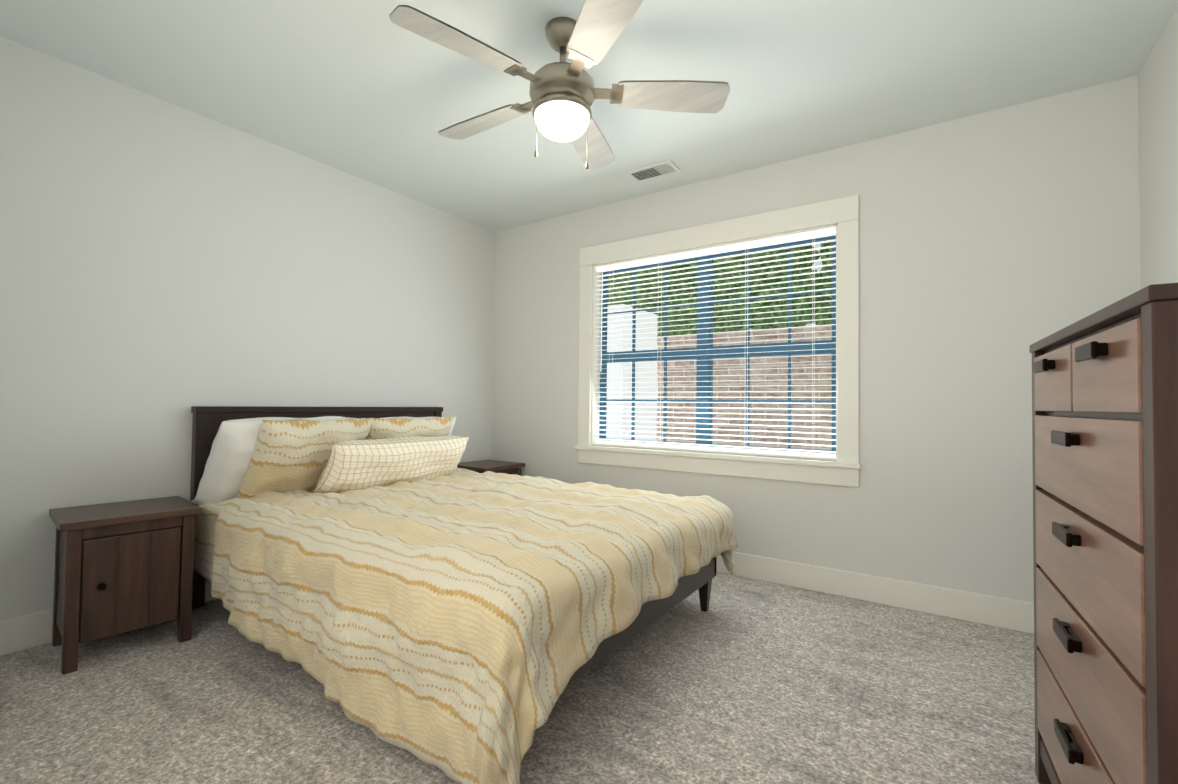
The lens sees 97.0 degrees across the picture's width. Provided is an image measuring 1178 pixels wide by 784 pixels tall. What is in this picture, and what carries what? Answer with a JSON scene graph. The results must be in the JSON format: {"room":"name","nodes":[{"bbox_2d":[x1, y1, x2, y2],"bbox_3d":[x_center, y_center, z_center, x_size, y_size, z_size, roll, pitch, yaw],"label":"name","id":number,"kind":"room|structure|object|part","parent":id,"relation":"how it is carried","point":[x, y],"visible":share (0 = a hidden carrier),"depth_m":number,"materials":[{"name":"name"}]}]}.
{"room":"bedroom","nodes":[
{"label":"bedroom","id":0,"kind":"room"},
{"bbox_2d":[0,36,494,619],"bbox_3d":[-1.861,-0.163,3.006,0.160,2.500,3.820,0,-2,34],"label":"wall","id":1,"kind":"structure","parent":0,"point":[164,266],"depth_m":2.57,"materials":[{"name":"paint"}]},
{"bbox_2d":[0,581,218,655],"bbox_3d":[-1.798,1.017,2.931,0.019,0.140,3.450,0,-2,34],"label":"baseboard","id":2,"kind":"structure","parent":1,"relation":"attached to","point":[24,632],"depth_m":2.15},
{"bbox_2d":[0,572,1039,783],"bbox_3d":[-0.214,1.139,1.847,4.177,0.120,3.820,0,-2,34],"label":"floor","id":3,"kind":"structure","parent":0,"point":[743,680],"depth_m":1.77,"materials":[{"name":"carpet"}]},
{"bbox_2d":[49,496,202,674],"bbox_3d":[-1.983,0.783,2.227,0.412,0.570,0.439,0,-2,40],"label":"nightstand","id":4,"kind":"object","parent":3,"relation":"on","point":[123,567],"visible":1,"depth_m":2.11,"materials":[{"name":"brown wood"}]},
{"bbox_2d":[190,406,737,783],"bbox_3d":[-0.620,0.596,2.574,2.342,1.020,1.839,0,-2,34],"label":"bed","id":5,"kind":"object","parent":3,"relation":"on","point":[397,576],"visible":0.98,"depth_m":1.85,"materials":[{"name":"beige fabric"}]},
{"bbox_2d":[457,460,524,475],"bbox_3d":[-0.796,0.839,4.022,0.412,0.570,0.439,0,-2,34],"label":"nightstand","id":6,"kind":"object","parent":3,"relation":"on","point":[496,466],"visible":0.17,"depth_m":3.97,"materials":[{"name":"brown wood"}]},
{"bbox_2d":[1029,283,1177,783],"bbox_3d":[1.231,0.463,1.022,0.466,1.225,0.868,0,-2,31],"label":"dresser","id":7,"kind":"object","parent":3,"relation":"on","point":[1105,459],"visible":1,"depth_m":0.94,"materials":[{"name":"brown wood"}]},
{"bbox_2d":[0,0,1177,230],"bbox_3d":[-0.184,-1.480,1.909,4.177,0.120,3.820,0,-2,34],"label":"ceiling","id":8,"kind":"structure","parent":0,"point":[366,90],"depth_m":2.29,"materials":[{"name":"paint"}]},
{"bbox_2d":[389,0,729,169],"bbox_3d":[-0.144,-1.144,2.055,1.209,0.545,1.263,0,-2,34],"label":"ceiling fan","id":9,"kind":"object","parent":8,"relation":"hanging from","point":[563,94],"visible":1,"depth_m":1.96,"materials":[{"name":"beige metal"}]},
{"bbox_2d":[626,160,680,181],"bbox_3d":[0.401,-1.372,3.249,0.300,0.019,0.150,0,-2,34],"label":"ceiling vent","id":10,"kind":"object","parent":8,"relation":"in","point":[667,167],"visible":1,"depth_m":3.23,"materials":[{"name":"white metal"}]},
{"bbox_2d":[492,75,1140,602],"bbox_3d":[0.828,-0.123,3.391,3.857,2.500,0.160,0,-2,34],"label":"wall","id":11,"kind":"structure","parent":0,"point":[994,245],"depth_m":2.69,"materials":[{"name":"paint"}]},
{"bbox_2d":[575,195,860,486],"bbox_3d":[0.740,-0.278,3.429,1.890,1.600,0.205,0,-2,34],"label":"window","id":12,"kind":"structure","parent":11,"relation":"in","point":[841,215],"depth_m":3.31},
{"bbox_2d":[594,227,835,457],"bbox_3d":[0.729,-0.278,3.413,1.624,1.307,0.074,0,-2,34],"label":"window blinds","id":13,"kind":"object","parent":12,"relation":"attached to","point":[821,233],"visible":0.92,"depth_m":3.32,"materials":[{"name":"white plastic"}]},
{"bbox_3d":[0.771,-0.274,3.474,1.636,1.311,0.045,0,-2,34],"label":"window frame sash","id":14,"kind":"part","parent":12,"relation":"part of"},
{"bbox_2d":[716,551,1033,633],"bbox_3d":[0.765,1.055,3.290,3.857,0.140,0.015,0,-2,34],"label":"baseboard","id":15,"kind":"structure","parent":11,"relation":"attached to","point":[1017,615],"depth_m":2.73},
{"bbox_2d":[1138,7,1177,288],"bbox_3d":[1.463,-0.178,0.750,0.160,2.500,3.820,0,-2,34],"label":"wall","id":16,"kind":"structure","parent":0,"point":[1158,123],"depth_m":2.05,"materials":[{"name":"paint"}]},
{"bbox_3d":[1.540,2.090,3.534,7.857,0.100,0.990,0,-2,34],"label":"ground","id":17,"kind":"structure","parent":0,"visible":0},
{"bbox_2d":[606,304,656,440],"bbox_3d":[-0.622,0.720,5.244,2.570,2.870,0.620,0,-2,34],"label":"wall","id":18,"kind":"structure","parent":17,"relation":"on","point":[624,370],"depth_m":4.39,"materials":[{"name":"white paint"}]},
{"bbox_2d":[656,325,831,449],"bbox_3d":[1.902,0.826,4.077,7.857,2.660,0.310,0,-2,34],"label":"brick wall","id":19,"kind":"structure","parent":17,"relation":"on","point":[799,367],"depth_m":4.30,"materials":[{"name":"brown brick"}]},
{"bbox_2d":[608,242,831,337],"bbox_3d":[2.239,-1.563,4.684,7.948,2.438,1.982,0,-2,34],"label":"hedge","id":20,"kind":"object","parent":19,"relation":"on","point":[671,333],"depth_m":4.63,"materials":[{"name":"green plant"}]}
]}

